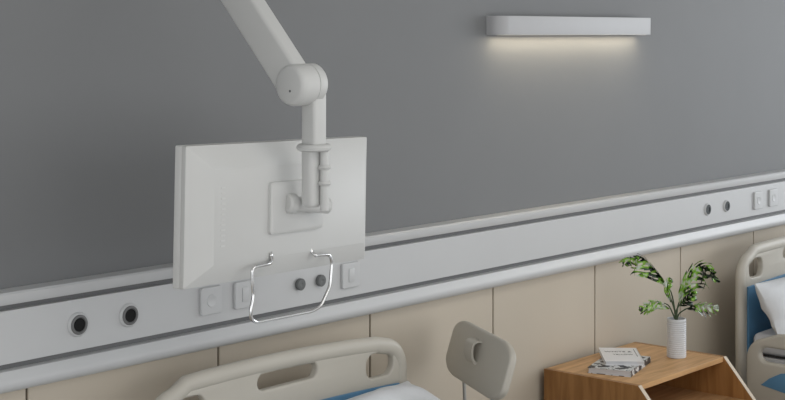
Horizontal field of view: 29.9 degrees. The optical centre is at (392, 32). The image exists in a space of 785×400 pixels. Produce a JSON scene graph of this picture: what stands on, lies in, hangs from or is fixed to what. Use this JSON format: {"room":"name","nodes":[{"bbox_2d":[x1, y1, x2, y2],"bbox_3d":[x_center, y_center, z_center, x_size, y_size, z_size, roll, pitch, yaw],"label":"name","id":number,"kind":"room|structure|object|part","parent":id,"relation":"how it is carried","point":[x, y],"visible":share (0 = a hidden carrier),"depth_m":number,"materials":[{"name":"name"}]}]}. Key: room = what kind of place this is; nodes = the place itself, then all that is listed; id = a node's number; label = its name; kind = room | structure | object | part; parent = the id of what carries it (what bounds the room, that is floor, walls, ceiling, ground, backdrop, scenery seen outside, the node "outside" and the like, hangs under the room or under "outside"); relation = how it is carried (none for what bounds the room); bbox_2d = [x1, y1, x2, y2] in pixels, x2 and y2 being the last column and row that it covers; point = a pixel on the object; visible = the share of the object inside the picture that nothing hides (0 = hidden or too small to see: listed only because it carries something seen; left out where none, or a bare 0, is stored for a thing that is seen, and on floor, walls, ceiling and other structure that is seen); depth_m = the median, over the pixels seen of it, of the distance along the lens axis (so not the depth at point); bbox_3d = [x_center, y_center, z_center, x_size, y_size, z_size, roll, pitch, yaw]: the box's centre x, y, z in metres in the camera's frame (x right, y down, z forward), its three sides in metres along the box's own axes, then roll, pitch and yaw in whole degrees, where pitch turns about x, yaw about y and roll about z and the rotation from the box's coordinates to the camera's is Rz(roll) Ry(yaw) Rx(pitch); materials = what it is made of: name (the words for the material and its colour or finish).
{"room":"hospital ward","nodes":[
{"label":"hospital ward","id":0,"kind":"room"},
{"bbox_2d":[0,0,784,399],"bbox_3d":[0.651,0.270,5.400,0.130,2.900,11.000,0,0,41],"label":"wall","id":1,"kind":"structure","parent":0,"point":[457,120],"depth_m":4.68,"materials":[{"name":"grey paint"}]},
{"bbox_2d":[221,0,332,213],"bbox_3d":[-0.388,-0.061,3.664,0.616,1.006,0.188,0,0,37],"label":"monitor arm","id":2,"kind":"object","parent":1,"relation":"attached to","point":[297,82],"visible":1,"depth_m":3.48,"materials":[{"name":"white plastic"}]},
{"bbox_2d":[173,136,366,323],"bbox_3d":[-0.262,0.469,3.568,0.086,0.432,0.707,0,0,34],"label":"monitor","id":3,"kind":"object","parent":2,"relation":"attached to","point":[232,222],"visible":1,"depth_m":3.45,"materials":[{"name":"white plastic"}]},
{"bbox_3d":[-0.245,0.600,3.537,0.022,0.169,0.321,0,0,34],"label":"wire handle","id":4,"kind":"part","parent":3,"relation":"part of","materials":[{"name":"silver metal"}]},
{"bbox_3d":[-0.245,0.409,3.517,0.050,0.050,0.030,0,0,41],"label":"tilt knob","id":5,"kind":"part","parent":2,"relation":"part of","materials":[{"name":"white plastic"}]},
{"bbox_2d":[0,169,784,393],"bbox_3d":[0.715,0.729,5.345,0.058,0.238,10.960,0,0,41],"label":"bedhead trunking","id":6,"kind":"object","parent":1,"relation":"attached to","point":[406,266],"visible":1,"depth_m":4.46,"materials":[{"name":"white metal"}]},
{"bbox_2d":[67,312,87,336],"bbox_3d":[-0.771,0.717,3.614,0.010,0.061,0.061,0,0,41],"label":"outlet","id":7,"kind":"object","parent":6,"relation":"attached to","point":[77,325],"visible":1,"depth_m":3.61,"materials":[{"name":"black plastic"}]},
{"bbox_2d":[119,303,138,326],"bbox_3d":[-0.667,0.717,3.733,0.010,0.061,0.061,0,0,41],"label":"outlet","id":8,"kind":"object","parent":6,"relation":"attached to","point":[129,313],"visible":1,"depth_m":3.73,"materials":[{"name":"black plastic"}]},
{"bbox_2d":[199,285,221,315],"bbox_3d":[-0.487,0.717,3.940,0.011,0.074,0.074,0,0,41],"label":"socket plate","id":9,"kind":"object","parent":6,"relation":"attached to","point":[210,298],"visible":1,"depth_m":3.93,"materials":[{"name":"white plastic"}]},
{"bbox_2d":[233,280,254,309],"bbox_3d":[-0.406,0.717,4.032,0.012,0.074,0.074,0,0,41],"label":"socket plate","id":10,"kind":"object","parent":6,"relation":"attached to","point":[241,289],"visible":0.7,"depth_m":4.02,"materials":[{"name":"white plastic"}]},
{"bbox_2d":[295,278,305,289],"bbox_3d":[-0.263,0.717,4.194,0.014,0.034,0.034,0,0,41],"label":"outlet","id":11,"kind":"object","parent":6,"relation":"attached to","point":[300,284],"visible":1,"depth_m":4.19,"materials":[{"name":"grey plastic"}]},
{"bbox_2d":[316,275,325,286],"bbox_3d":[-0.208,0.717,4.258,0.014,0.034,0.034,0,0,41],"label":"outlet","id":12,"kind":"object","parent":6,"relation":"attached to","point":[321,279],"visible":1,"depth_m":4.25,"materials":[{"name":"grey plastic"}]},
{"bbox_2d":[341,261,359,288],"bbox_3d":[-0.124,0.717,4.355,0.012,0.074,0.074,0,0,41],"label":"socket plate","id":13,"kind":"object","parent":6,"relation":"attached to","point":[350,272],"visible":1,"depth_m":4.35,"materials":[{"name":"white plastic"}]},
{"bbox_3d":[0.710,0.625,5.349,0.045,0.031,10.960,0,0,41],"label":"rail","id":14,"kind":"part","parent":6,"relation":"part of","materials":[{"name":"white metal"}]},
{"bbox_2d":[704,203,710,215],"bbox_3d":[1.281,0.717,5.973,0.008,0.050,0.050,0,0,41],"label":"outlet","id":15,"kind":"object","parent":6,"relation":"attached to","point":[707,208],"visible":1,"depth_m":5.96,"materials":[{"name":"white plastic"}]},
{"bbox_2d":[723,200,729,211],"bbox_3d":[1.386,0.717,6.093,0.008,0.050,0.050,0,0,41],"label":"outlet","id":16,"kind":"object","parent":6,"relation":"attached to","point":[726,205],"visible":1,"depth_m":6.08,"materials":[{"name":"white plastic"}]},
{"bbox_2d":[753,191,762,209],"bbox_3d":[1.567,0.717,6.298,0.011,0.074,0.074,0,0,41],"label":"socket plate","id":17,"kind":"object","parent":6,"relation":"attached to","point":[757,196],"visible":1,"depth_m":6.29,"materials":[{"name":"white plastic"}]},
{"bbox_2d":[768,189,777,206],"bbox_3d":[1.658,0.717,6.403,0.011,0.074,0.074,0,0,41],"label":"socket plate","id":18,"kind":"object","parent":6,"relation":"attached to","point":[772,193],"visible":1,"depth_m":6.39,"materials":[{"name":"white plastic"}]},
{"bbox_2d":[486,16,650,34],"bbox_3d":[0.652,-0.025,5.270,0.062,0.065,0.955,0,0,41],"label":"wall lamp","id":19,"kind":"object","parent":1,"relation":"attached to","point":[495,25],"visible":1,"depth_m":5.17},
{"bbox_3d":[2.721,1.770,3.597,5.620,0.100,11.000,0,0,41],"label":"floor","id":20,"kind":"structure","parent":0,"visible":0},
{"bbox_2d":[155,336,406,399],"bbox_3d":[0.494,1.290,3.316,2.098,0.860,1.189,0,0,41],"label":"hospital bed","id":21,"kind":"object","parent":20,"relation":"on","point":[338,371],"visible":1,"depth_m":4.04,"materials":[{"name":"beige plastic"}]},
{"bbox_3d":[-0.288,1.187,3.987,0.026,0.626,0.961,0,0,41],"label":"headboard","id":22,"kind":"part","parent":21,"relation":"part of","materials":[{"name":"beige plastic"}]},
{"bbox_3d":[-0.273,1.157,3.978,0.008,0.286,0.888,0,0,41],"label":"inset panel","id":23,"kind":"part","parent":21,"relation":"part of","materials":[{"name":"blue plastic"}]},
{"bbox_3d":[0.494,1.250,3.316,1.990,0.086,0.912,0,0,41],"label":"mattress","id":24,"kind":"object","parent":21,"relation":"on","visible":0},
{"bbox_2d":[346,381,439,399],"bbox_3d":[-0.061,1.105,3.866,0.416,0.231,0.803,0,0,41],"label":"pillow","id":25,"kind":"object","parent":24,"relation":"on","point":[405,390],"visible":1,"depth_m":4.11,"materials":[{"name":"white fabric"}]},
{"bbox_2d":[446,321,515,399],"bbox_3d":[0.443,1.310,4.482,0.449,0.824,0.474,0,0,-18],"label":"chair","id":26,"kind":"object","parent":20,"relation":"on","point":[483,361],"visible":1,"depth_m":4.38,"materials":[{"name":"beige plastic"}]},
{"bbox_3d":[0.264,1.160,4.527,0.107,0.280,0.011,0,0,-18],"label":"post","id":27,"kind":"part","parent":26,"relation":"part of","materials":[{"name":"metal"}]},
{"bbox_2d":[544,342,755,399],"bbox_3d":[0.957,1.435,5.144,0.616,0.530,0.599,0,0,41],"label":"nightstand","id":28,"kind":"object","parent":20,"relation":"on","point":[699,375],"visible":0.94,"depth_m":5.20,"materials":[{"name":"brown wood"}]},
{"bbox_3d":[0.765,1.435,4.926,0.614,0.530,0.018,0,0,41],"label":"panel","id":29,"kind":"part","parent":28,"relation":"part of","materials":[{"name":"brown wood"}]},
{"bbox_2d":[588,356,650,376],"bbox_3d":[0.794,1.160,5.142,0.153,0.020,0.254,0,0,25],"label":"book","id":30,"kind":"object","parent":28,"relation":"on","point":[598,367],"visible":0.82,"depth_m":5.05,"materials":[{"name":"paper"}]},
{"bbox_2d":[599,348,643,364],"bbox_3d":[0.808,1.143,5.197,0.135,0.014,0.218,0,0,2],"label":"book","id":31,"kind":"object","parent":30,"relation":"on","point":[610,356],"visible":1,"depth_m":5.16,"materials":[{"name":"white paper"}]},
{"bbox_2d":[667,317,685,358],"bbox_3d":[1.026,1.100,5.308,0.070,0.140,0.070,0,0,41],"label":"vase","id":32,"kind":"object","parent":28,"relation":"on","point":[676,329],"visible":1,"depth_m":5.28,"materials":[{"name":"white ceramic"}]},
{"bbox_2d":[619,253,719,319],"bbox_3d":[0.994,0.918,5.285,0.358,0.255,0.132,0,0,10],"label":"plant","id":33,"kind":"object","parent":32,"relation":"in","point":[682,293],"visible":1,"depth_m":5.28,"materials":[{"name":"green plant"}]},
{"bbox_3d":[1.146,1.435,5.364,0.614,0.530,0.018,0,0,41],"label":"panel","id":34,"kind":"part","parent":28,"relation":"part of","materials":[{"name":"brown wood"}]},
{"bbox_2d":[644,384,743,399],"bbox_3d":[0.910,1.319,5.184,0.474,0.018,0.562,0,0,41],"label":"shelf","id":35,"kind":"object","parent":28,"relation":"attached to","point":[660,391],"depth_m":5.33,"materials":[{"name":"brown wood"}]},
{"bbox_2d":[735,236,784,399],"bbox_3d":[2.494,1.290,5.612,2.098,0.860,1.189,0,0,41],"label":"hospital bed","id":36,"kind":"object","parent":20,"relation":"on","point":[764,376],"visible":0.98,"depth_m":5.91,"materials":[{"name":"plastic"}]},
{"bbox_3d":[1.712,1.187,6.283,0.026,0.626,0.961,0,0,41],"label":"headboard","id":37,"kind":"part","parent":36,"relation":"part of","materials":[{"name":"beige plastic"}]},
{"bbox_3d":[1.702,1.317,5.539,0.797,0.327,0.034,0,0,41],"label":"rail","id":38,"kind":"part","parent":36,"relation":"part of","materials":[{"name":"beige plastic"}]},
{"bbox_3d":[1.727,1.157,6.275,0.008,0.286,0.888,0,0,41],"label":"inset panel","id":39,"kind":"part","parent":36,"relation":"part of","materials":[{"name":"blue plastic"}]},
{"bbox_2d":[754,328,784,358],"bbox_3d":[2.494,1.250,5.612,1.990,0.086,0.912,0,0,41],"label":"mattress","id":40,"kind":"object","parent":36,"relation":"on","point":[769,352],"visible":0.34,"depth_m":5.88,"materials":[{"name":"white fabric"}]},
{"bbox_2d":[754,277,784,334],"bbox_3d":[1.755,1.104,6.103,0.190,0.229,0.861,0,0,40],"label":"pillow","id":41,"kind":"object","parent":40,"relation":"on","point":[771,294],"visible":0.94,"depth_m":5.81,"materials":[{"name":"white fabric"}]},
{"bbox_3d":[1.682,1.353,5.535,0.642,0.090,0.006,0,0,41],"label":"inset panel","id":42,"kind":"part","parent":36,"relation":"part of","materials":[{"name":"blue plastic"}]}
]}

